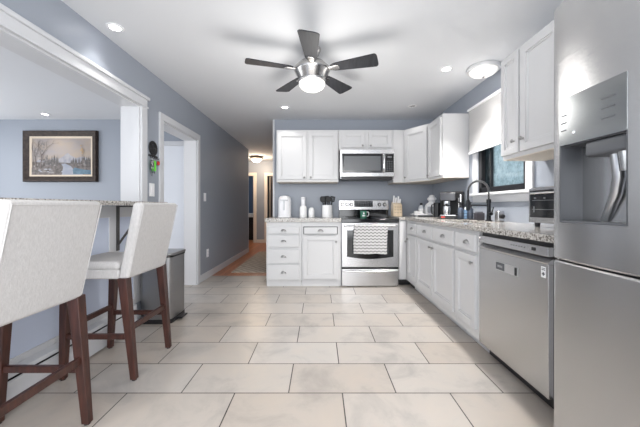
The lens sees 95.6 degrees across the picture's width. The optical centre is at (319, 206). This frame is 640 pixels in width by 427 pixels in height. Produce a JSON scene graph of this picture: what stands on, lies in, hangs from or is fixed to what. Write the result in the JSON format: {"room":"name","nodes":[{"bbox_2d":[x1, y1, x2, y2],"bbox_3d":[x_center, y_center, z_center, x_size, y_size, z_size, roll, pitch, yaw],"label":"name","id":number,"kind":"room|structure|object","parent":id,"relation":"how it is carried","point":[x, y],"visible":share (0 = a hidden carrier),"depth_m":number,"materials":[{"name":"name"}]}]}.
{"room":"kitchen","nodes":[
{"label":"kitchen","id":0,"kind":"room"},
{"bbox_2d":[0,0,432,309],"bbox_3d":[-1.935,-0.135,4.700,7.530,2.390,12.600,0,0,0],"label":"wall","id":1,"kind":"structure","parent":0,"point":[223,159],"depth_m":4.43,"materials":[{"name":"grey paint"}]},
{"bbox_2d":[23,131,98,181],"bbox_3d":[-3.940,-0.762,4.402,1.120,0.775,0.052,0,0,0],"label":"framed painting","id":2,"kind":"object","parent":1,"relation":"attached to","point":[48,156],"visible":1,"depth_m":4.42,"materials":[{"name":"beige"}]},
{"bbox_2d":[10,217,132,358],"bbox_3d":[-1.668,0.460,1.350,0.004,0.800,2.700,0,0,0],"label":"wall","id":3,"kind":"structure","parent":1,"relation":"attached to","point":[29,332],"depth_m":1.84,"materials":[{"name":"blue paint"}]},
{"bbox_2d":[6,304,136,400],"bbox_3d":[-1.627,0.956,1.292,0.055,0.203,2.485,0,0,0],"label":"baseboard heater","id":4,"kind":"object","parent":1,"relation":"attached to","point":[17,382],"visible":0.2,"depth_m":1.72,"materials":[{"name":"grey metal"}]},
{"bbox_2d":[0,3,149,201],"bbox_3d":[-1.738,-0.542,1.340,0.204,1.005,2.920,0,0,0],"label":"trim","id":5,"kind":"structure","parent":1,"relation":"attached to","point":[18,35],"depth_m":2.21,"materials":[{"name":"grey wood"}]},
{"bbox_2d":[9,206,140,364],"bbox_3d":[-1.663,0.434,1.350,0.014,0.872,2.700,0,0,0],"label":"trim","id":6,"kind":"structure","parent":1,"relation":"attached to","point":[109,212],"depth_m":2.29,"materials":[{"name":"grey"}]},
{"bbox_2d":[0,197,167,205],"bbox_3d":[-1.680,-0.024,1.346,0.560,0.033,2.652,0,0,0],"label":"countertop","id":7,"kind":"structure","parent":1,"relation":"on","point":[103,202],"depth_m":1.90,"materials":[{"name":"stone"}]},
{"bbox_2d":[116,206,132,250],"bbox_3d":[-1.533,0.177,2.370,0.245,0.366,0.032,0,0,0],"label":"shelf bracket","id":8,"kind":"object","parent":1,"relation":"attached to","point":[118,240],"visible":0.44,"depth_m":2.36,"materials":[{"name":"grey metal"}]},
{"bbox_2d":[149,183,154,196],"bbox_3d":[-1.665,-0.165,2.875,0.010,0.130,0.085,0,0,0],"label":"light switch","id":9,"kind":"object","parent":1,"relation":"attached to","point":[151,185],"visible":1,"depth_m":2.87,"materials":[{"name":"white plastic"}]},
{"bbox_2d":[148,141,158,159],"bbox_3d":[-1.653,-0.565,2.895,0.033,0.181,0.150,0,0,0],"label":"key rack","id":10,"kind":"object","parent":1,"relation":"attached to","point":[153,149],"visible":1,"depth_m":2.89,"materials":[{"name":"black metal"}]},
{"bbox_2d":[151,159,154,173],"bbox_3d":[-1.641,-0.387,2.845,0.016,0.185,0.052,0,0,0],"label":"bunch","id":11,"kind":"object","parent":10,"relation":"hanging from","point":[152,160],"visible":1,"depth_m":2.84,"materials":[{"name":"silver metal"}]},
{"bbox_2d":[164,146,183,248],"bbox_3d":[-2.355,0.062,4.417,0.790,1.971,0.023,0,0,0],"label":"door","id":12,"kind":"structure","parent":1,"relation":"in","point":[173,155],"depth_m":4.40,"materials":[{"name":"white wood"}]},
{"bbox_2d":[164,141,183,145],"bbox_3d":[-2.355,0.033,4.420,0.930,2.055,0.020,0,0,0],"label":"trim","id":13,"kind":"structure","parent":1,"relation":"attached to","point":[166,143],"depth_m":4.41,"materials":[{"name":"grey wood"}]},
{"bbox_2d":[158,112,199,284],"bbox_3d":[-1.745,0.040,3.500,0.190,2.040,1.010,0,0,0],"label":"trim","id":14,"kind":"structure","parent":1,"relation":"attached to","point":[165,123],"depth_m":3.92,"materials":[{"name":"grey"}]},
{"bbox_2d":[137,248,248,319],"bbox_3d":[-1.662,1.010,4.700,0.016,0.100,4.120,0,0,0],"label":"baseboard","id":15,"kind":"structure","parent":1,"relation":"attached to","point":[221,266],"depth_m":4.82,"materials":[{"name":"grey wood"}]},
{"bbox_2d":[248,149,248,247],"bbox_3d":[-1.668,-0.184,6.756,0.008,2.289,0.023,0,0,0],"label":"trim","id":16,"kind":"structure","parent":1,"relation":"attached to","point":[248,149],"depth_m":6.75,"materials":[{"name":"grey wood"}]},
{"bbox_2d":[273,120,274,216],"bbox_3d":[-0.709,-0.135,4.434,0.027,2.389,0.012,0,0,0],"label":"trim","id":17,"kind":"structure","parent":1,"relation":"attached to","point":[273,120],"depth_m":4.43,"materials":[{"name":"grey wood"}]},
{"bbox_2d":[277,130,337,183],"bbox_3d":[-0.177,-0.715,4.247,0.877,0.739,0.377,0,0,0],"label":"upper cabinet","id":18,"kind":"object","parent":1,"relation":"attached to","point":[303,156],"visible":1,"depth_m":4.10,"materials":[{"name":"grey wood"}]},
{"bbox_2d":[338,130,392,153],"bbox_3d":[0.650,-0.942,4.247,0.768,0.284,0.377,0,0,0],"label":"upper cabinet","id":19,"kind":"object","parent":1,"relation":"attached to","point":[347,139],"visible":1,"depth_m":4.09,"materials":[{"name":"grey wood"}]},
{"bbox_2d":[338,149,393,180],"bbox_3d":[0.655,-0.585,4.205,0.754,0.420,0.458,0,0,0],"label":"microwave","id":20,"kind":"object","parent":19,"relation":"attached to","point":[353,164],"visible":1,"depth_m":4.03,"materials":[{"name":"silver metal"}]},
{"bbox_2d":[249,161,272,238],"bbox_3d":[-2.400,-0.135,8.500,3.600,2.390,0.100,0,0,0],"label":"wall","id":21,"kind":"structure","parent":0,"point":[261,167],"depth_m":8.45,"materials":[{"name":"grey paint"}]},
{"bbox_2d":[249,173,256,242],"bbox_3d":[-2.330,0.037,8.440,0.970,2.045,0.020,0,0,0],"label":"trim","id":22,"kind":"structure","parent":21,"relation":"attached to","point":[254,175],"depth_m":8.43,"materials":[{"name":"beige wood"}]},
{"bbox_2d":[264,173,272,242],"bbox_3d":[-1.140,0.040,8.440,0.960,2.040,0.020,0,0,0],"label":"trim","id":23,"kind":"structure","parent":21,"relation":"attached to","point":[265,174],"depth_m":8.43,"materials":[{"name":"beige wood"}]},
{"bbox_2d":[271,176,272,216],"bbox_3d":[-1.097,0.085,8.500,0.755,1.930,0.040,0,0,0],"label":"door","id":24,"kind":"structure","parent":21,"relation":"in","point":[271,176],"depth_m":8.48,"materials":[{"name":"brown"}]},
{"bbox_2d":[0,240,553,426],"bbox_3d":[-1.185,1.085,4.800,6.030,0.050,12.800,0,0,0],"label":"floor","id":25,"kind":"structure","parent":0,"point":[246,351],"depth_m":1.87,"materials":[{"name":"tile"}]},
{"bbox_2d":[0,199,101,425],"bbox_3d":[-1.335,0.517,1.216,0.531,1.085,0.460,0,0,0],"label":"bar stool","id":26,"kind":"object","parent":25,"relation":"on","point":[46,246],"visible":1,"depth_m":1.23,"materials":[{"name":"fabric"}]},
{"bbox_2d":[58,202,177,380],"bbox_3d":[-1.335,0.517,1.975,0.531,1.085,0.460,0,0,0],"label":"bar stool","id":27,"kind":"object","parent":25,"relation":"on","point":[150,226],"visible":0.92,"depth_m":1.82,"materials":[{"name":"fabric"}]},
{"bbox_2d":[141,249,186,323],"bbox_3d":[-1.460,0.739,2.755,0.350,0.638,0.306,0,0,0],"label":"trash can","id":28,"kind":"object","parent":25,"relation":"on","point":[150,300],"visible":0.5,"depth_m":2.62,"materials":[{"name":"silver metal"}]},
{"bbox_2d":[231,252,265,272],"bbox_3d":[-1.100,1.054,5.695,0.640,0.012,2.110,0,0,0],"label":"rug","id":29,"kind":"object","parent":25,"relation":"on","point":[256,263],"visible":0.51,"depth_m":5.15,"materials":[{"name":"beige fabric"}]},
{"bbox_2d":[249,213,252,239],"bbox_3d":[-2.300,0.640,9.425,0.720,0.840,0.470,0,0,0],"label":"base cabinet","id":30,"kind":"object","parent":25,"relation":"on","point":[250,214],"visible":0.06,"depth_m":9.20,"materials":[{"name":"black wood"}]},
{"bbox_2d":[266,222,301,285],"bbox_3d":[-0.477,0.632,4.118,0.465,0.853,0.634,0,0,0],"label":"base cabinet","id":31,"kind":"object","parent":25,"relation":"on","point":[283,239],"visible":0.99,"depth_m":3.82,"materials":[{"name":"grey wood"}]},
{"bbox_2d":[265,217,340,221],"bbox_3d":[-0.224,0.180,4.126,1.009,0.050,0.622,0,0,0],"label":"countertop","id":32,"kind":"structure","parent":31,"relation":"on","point":[270,219],"depth_m":3.81,"materials":[{"name":"stone"}]},
{"bbox_2d":[278,196,290,216],"bbox_3d":[-0.512,-0.002,4.192,0.190,0.313,0.185,0,0,0],"label":"countertop appliance","id":33,"kind":"object","parent":32,"relation":"on","point":[284,202],"visible":0.94,"depth_m":4.13,"materials":[{"name":"white plastic"}]},
{"bbox_2d":[300,197,306,216],"bbox_3d":[-0.243,0.008,4.200,0.106,0.292,0.106,0,0,0],"label":"pump bottle","id":34,"kind":"object","parent":32,"relation":"on","point":[303,209],"visible":0.9,"depth_m":4.16,"materials":[{"name":"white ceramic"}]},
{"bbox_2d":[308,207,313,216],"bbox_3d":[-0.124,0.083,4.210,0.088,0.143,0.088,0,0,0],"label":"jar","id":35,"kind":"object","parent":32,"relation":"on","point":[311,209],"visible":0.88,"depth_m":4.18,"materials":[{"name":"white ceramic"}]},
{"bbox_2d":[322,205,331,216],"bbox_3d":[0.104,0.067,4.200,0.150,0.175,0.150,0,0,0],"label":"utensil crock","id":36,"kind":"object","parent":32,"relation":"on","point":[326,209],"visible":0.79,"depth_m":4.13,"materials":[{"name":"white ceramic"}]},
{"bbox_2d":[302,222,340,285],"bbox_3d":[0.018,0.632,4.106,0.521,0.853,0.659,0,0,0],"label":"base cabinet","id":37,"kind":"object","parent":25,"relation":"on","point":[321,241],"visible":1,"depth_m":3.83,"materials":[{"name":"grey wood"}]},
{"bbox_2d":[339,200,398,285],"bbox_3d":[0.660,0.477,4.095,0.758,1.164,0.671,0,0,0],"label":"range","id":38,"kind":"object","parent":25,"relation":"on","point":[356,269],"visible":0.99,"depth_m":3.81,"materials":[{"name":"silver metal"}]},
{"bbox_2d":[360,211,368,217],"bbox_3d":[0.639,0.112,4.206,0.118,0.100,0.094,0,0,-32],"label":"mug","id":39,"kind":"object","parent":38,"relation":"on","point":[363,214],"visible":1,"depth_m":4.16,"materials":[{"name":"green ceramic"}]},
{"bbox_2d":[340,217,398,222],"bbox_3d":[0.660,0.187,4.107,0.758,0.049,0.595,0,0,0],"label":"cooktop","id":40,"kind":"object","parent":38,"relation":"in","point":[343,219],"depth_m":3.81,"materials":[{"name":"grey"}]},
{"bbox_2d":[353,224,387,253],"bbox_3d":[0.656,0.424,3.767,0.444,0.385,0.048,0,0,0],"label":"dish towel","id":41,"kind":"object","parent":38,"relation":"hanging from","point":[367,239],"visible":1,"depth_m":3.75,"materials":[{"name":"white fabric"}]},
{"bbox_2d":[398,220,414,287],"bbox_3d":[1.387,0.619,4.094,0.678,0.881,0.684,0,0,0],"label":"base cabinet","id":42,"kind":"object","parent":25,"relation":"on","point":[403,279],"visible":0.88,"depth_m":3.84,"materials":[{"name":"grey wood"}]},
{"bbox_2d":[406,221,424,296],"bbox_3d":[1.413,0.619,3.576,0.627,0.881,0.346,0,0,0],"label":"base cabinet","id":43,"kind":"object","parent":25,"relation":"on","point":[412,225],"visible":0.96,"depth_m":3.57,"materials":[{"name":"grey wood"}]},
{"bbox_2d":[417,222,465,331],"bbox_3d":[1.413,0.619,2.922,0.627,0.881,0.953,0,0,0],"label":"base cabinet","id":44,"kind":"object","parent":25,"relation":"on","point":[436,248],"visible":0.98,"depth_m":2.80,"materials":[{"name":"grey wood"}]},
{"bbox_2d":[388,216,553,242],"bbox_3d":[1.387,0.159,2.784,0.681,0.037,3.307,0,0,0],"label":"countertop","id":45,"kind":"structure","parent":44,"relation":"on","point":[544,233],"depth_m":2.05,"materials":[{"name":"stone"}]},
{"bbox_2d":[391,202,401,215],"bbox_3d":[1.115,0.035,4.227,0.128,0.208,0.154,0,0,0],"label":"knife block","id":46,"kind":"object","parent":45,"relation":"on","point":[396,208],"visible":0.91,"depth_m":4.16,"materials":[{"name":"brown wood"}]},
{"bbox_2d":[410,214,433,216],"bbox_3d":[1.500,0.122,4.120,0.380,0.034,0.220,0,0,0],"label":"serving tray","id":47,"kind":"object","parent":45,"relation":"on","point":[410,214],"visible":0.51,"depth_m":4.01,"materials":[{"name":"white plastic"}]},
{"bbox_2d":[412,211,423,213],"bbox_3d":[1.390,0.084,4.100,0.140,0.042,0.100,0,0,0],"label":"butter dish","id":48,"kind":"object","parent":47,"relation":"on","point":[415,212],"visible":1,"depth_m":4.06,"materials":[{"name":"white ceramic"}]},
{"bbox_2d":[418,203,423,212],"bbox_3d":[1.455,0.027,4.170,0.074,0.156,0.074,0,0,0],"label":"syrup bottle","id":49,"kind":"object","parent":47,"relation":"on","point":[421,208],"visible":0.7,"depth_m":4.14,"materials":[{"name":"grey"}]},
{"bbox_2d":[424,195,436,213],"bbox_3d":[1.583,-0.030,4.110,0.187,0.270,0.184,0,0,0],"label":"stand mixer","id":50,"kind":"object","parent":47,"relation":"on","point":[427,209],"visible":0.82,"depth_m":4.07,"materials":[{"name":"white plastic"}]},
{"bbox_2d":[427,206,433,212],"bbox_3d":[1.585,0.043,4.110,0.172,0.092,0.172,0,0,0],"label":"bowl","id":51,"kind":"object","parent":50,"relation":"on","point":[428,207],"depth_m":4.05,"materials":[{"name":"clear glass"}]},
{"bbox_2d":[431,203,439,216],"bbox_3d":[1.504,0.044,3.733,0.126,0.190,0.100,0,0,-32],"label":"milk frother","id":52,"kind":"object","parent":45,"relation":"on","point":[436,205],"visible":0.71,"depth_m":3.70,"materials":[{"name":"black plastic"}]},
{"bbox_2d":[439,191,463,218],"bbox_3d":[1.536,-0.018,3.381,0.250,0.315,0.397,0,0,28],"label":"coffee machine","id":53,"kind":"object","parent":45,"relation":"on","point":[449,206],"visible":0.9,"depth_m":3.32,"materials":[{"name":"black plastic"}]},
{"bbox_2d":[443,206,450,214],"bbox_3d":[1.462,0.044,3.339,0.084,0.100,0.084,0,0,28],"label":"cup","id":54,"kind":"object","parent":53,"relation":"on","point":[446,209],"depth_m":3.31,"materials":[{"name":"silver metal"}]},
{"bbox_2d":[456,213,473,219],"bbox_3d":[1.575,0.106,3.140,0.174,0.067,0.084,0,0,0],"label":"soap caddy","id":55,"kind":"object","parent":45,"relation":"on","point":[456,213],"visible":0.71,"depth_m":3.10,"materials":[{"name":"black plastic"}]},
{"bbox_2d":[457,202,463,218],"bbox_3d":[1.521,0.042,3.140,0.062,0.181,0.062,0,0,45],"label":"soap bottle","id":56,"kind":"object","parent":55,"relation":"on","point":[460,209],"visible":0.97,"depth_m":3.12,"materials":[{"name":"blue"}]},
{"bbox_2d":[467,202,472,218],"bbox_3d":[1.625,0.042,3.140,0.062,0.181,0.062,0,0,45],"label":"soap bottle","id":57,"kind":"object","parent":55,"relation":"on","point":[470,216],"visible":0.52,"depth_m":3.11,"materials":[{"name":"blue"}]},
{"bbox_2d":[474,211,484,219],"bbox_3d":[1.630,0.095,2.970,0.080,0.088,0.070,0,0,0],"label":"sponge holder","id":58,"kind":"object","parent":45,"relation":"on","point":[478,215],"visible":0.92,"depth_m":2.94,"materials":[{"name":"grey plastic"}]},
{"bbox_2d":[466,180,493,220],"bbox_3d":[1.536,-0.059,2.776,0.251,0.397,0.112,0,0,0],"label":"faucet","id":59,"kind":"object","parent":45,"relation":"on","point":[488,201],"visible":0.99,"depth_m":2.79,"materials":[{"name":"grey metal"}]},
{"bbox_2d":[495,211,504,221],"bbox_3d":[1.660,0.089,2.667,0.060,0.100,0.086,0,0,0],"label":"soap dispenser","id":60,"kind":"object","parent":45,"relation":"on","point":[499,215],"visible":1,"depth_m":2.65,"materials":[{"name":"silver metal"}]},
{"bbox_2d":[529,186,553,226],"bbox_3d":[1.569,0.004,1.815,0.287,0.270,0.430,0,0,0],"label":"toaster oven","id":61,"kind":"object","parent":45,"relation":"on","point":[541,199],"visible":0.34,"depth_m":1.91,"materials":[{"name":"silver metal"}]},
{"bbox_2d":[455,228,489,352],"bbox_3d":[1.413,0.619,2.268,0.627,0.881,0.348,0,0,0],"label":"base cabinet","id":62,"kind":"object","parent":25,"relation":"on","point":[467,243],"visible":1,"depth_m":2.23,"materials":[{"name":"grey wood"}]},
{"bbox_2d":[479,232,557,408],"bbox_3d":[1.419,0.620,1.767,0.562,0.879,0.638,0,0,0],"label":"dishwasher","id":63,"kind":"object","parent":25,"relation":"on","point":[516,314],"visible":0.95,"depth_m":1.66,"materials":[{"name":"silver metal"}]},
{"bbox_2d":[496,261,517,276],"bbox_3d":[1.137,0.379,1.772,0.009,0.052,0.205,0,0,0],"label":"magnet","id":64,"kind":"object","parent":63,"relation":"attached to","point":[509,269],"visible":1,"depth_m":1.76,"materials":[{"name":"grey metal"}]},
{"bbox_2d":[541,266,545,277],"bbox_3d":[1.141,0.335,1.481,0.002,0.056,0.032,0,0,0],"label":"sticker","id":65,"kind":"object","parent":63,"relation":"attached to","point":[543,269],"visible":1,"depth_m":1.48,"materials":[{"name":"white paper"}]},
{"bbox_2d":[554,0,639,426],"bbox_3d":[1.258,0.160,0.646,0.903,1.799,0.908,0,0,0],"label":"refrigerator","id":66,"kind":"object","parent":25,"relation":"on","point":[597,42],"visible":1,"depth_m":0.92,"materials":[{"name":"grey metal"}]},
{"bbox_2d":[0,0,563,160],"bbox_3d":[-1.935,-1.370,4.800,7.530,0.080,12.800,0,0,0],"label":"ceiling","id":67,"kind":"structure","parent":0,"point":[200,49],"depth_m":2.50,"materials":[{"name":"white paint"}]},
{"bbox_2d":[105,22,123,31],"bbox_3d":[-1.520,-1.325,2.150,0.116,0.007,0.116,0,0,0],"label":"recessed light","id":68,"kind":"object","parent":67,"relation":"in","point":[114,27],"visible":1,"depth_m":2.15,"materials":[{"name":"white plastic"}]},
{"bbox_2d":[250,156,262,161],"bbox_3d":[-1.700,-1.257,7.750,0.340,0.144,0.340,0,0,0],"label":"hall ceiling light","id":69,"kind":"object","parent":67,"relation":"attached to","point":[253,158],"visible":1,"depth_m":7.65,"materials":[{"name":"white glass"}]},
{"bbox_2d":[245,29,378,93],"bbox_3d":[-0.069,-1.153,2.416,1.075,0.353,1.033,0,0,0],"label":"ceiling fan","id":70,"kind":"object","parent":67,"relation":"hanging from","point":[312,72],"visible":1,"depth_m":2.34,"materials":[{"name":"silver metal"}]},
{"bbox_2d":[440,66,452,71],"bbox_3d":[1.220,-1.325,2.800,0.116,0.007,0.116,0,0,0],"label":"recessed light","id":71,"kind":"object","parent":67,"relation":"in","point":[446,68],"visible":1,"depth_m":2.79,"materials":[{"name":"white plastic"}]},
{"bbox_2d":[466,60,500,78],"bbox_3d":[1.560,-1.277,2.770,0.290,0.104,0.290,0,0,0],"label":"flush ceiling light","id":72,"kind":"object","parent":67,"relation":"attached to","point":[484,69],"visible":1,"depth_m":2.70,"materials":[{"name":"white glass"}]},
{"bbox_2d":[433,68,553,224],"bbox_3d":[1.800,-0.135,1.420,0.140,2.390,6.040,0,0,0],"label":"wall","id":73,"kind":"structure","parent":0,"point":[515,211],"depth_m":2.98,"materials":[{"name":"grey paint"}]},
{"bbox_2d":[388,124,447,183],"bbox_3d":[1.381,-0.711,4.113,0.689,0.746,0.646,0,0,0],"label":"upper cabinet","id":74,"kind":"object","parent":73,"relation":"attached to","point":[410,146],"visible":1,"depth_m":4.01,"materials":[{"name":"grey wood"}]},
{"bbox_2d":[426,113,468,180],"bbox_3d":[1.549,-0.705,3.570,0.354,0.744,0.428,0,0,0],"label":"upper cabinet","id":75,"kind":"object","parent":73,"relation":"attached to","point":[448,134],"visible":1,"depth_m":3.36,"materials":[{"name":"grey wood"}]},
{"bbox_2d":[467,88,500,154],"bbox_3d":[1.694,-0.835,2.810,0.068,0.510,0.930,0,0,0],"label":"window shade","id":76,"kind":"object","parent":73,"relation":"attached to","point":[485,116],"visible":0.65,"depth_m":2.94,"materials":[{"name":"grey fabric"}]},
{"bbox_2d":[469,144,534,202],"bbox_3d":[1.755,-0.557,2.795,0.150,1.025,0.950,0,0,0],"label":"window","id":77,"kind":"structure","parent":73,"relation":"in","point":[507,181],"depth_m":2.84,"materials":[{"name":"black"}]},
{"bbox_2d":[501,20,553,160],"bbox_3d":[1.542,-0.739,1.886,0.367,0.777,0.698,0,0,0],"label":"upper cabinet","id":78,"kind":"object","parent":73,"relation":"attached to","point":[527,74],"visible":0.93,"depth_m":1.94,"materials":[{"name":"grey wood"}]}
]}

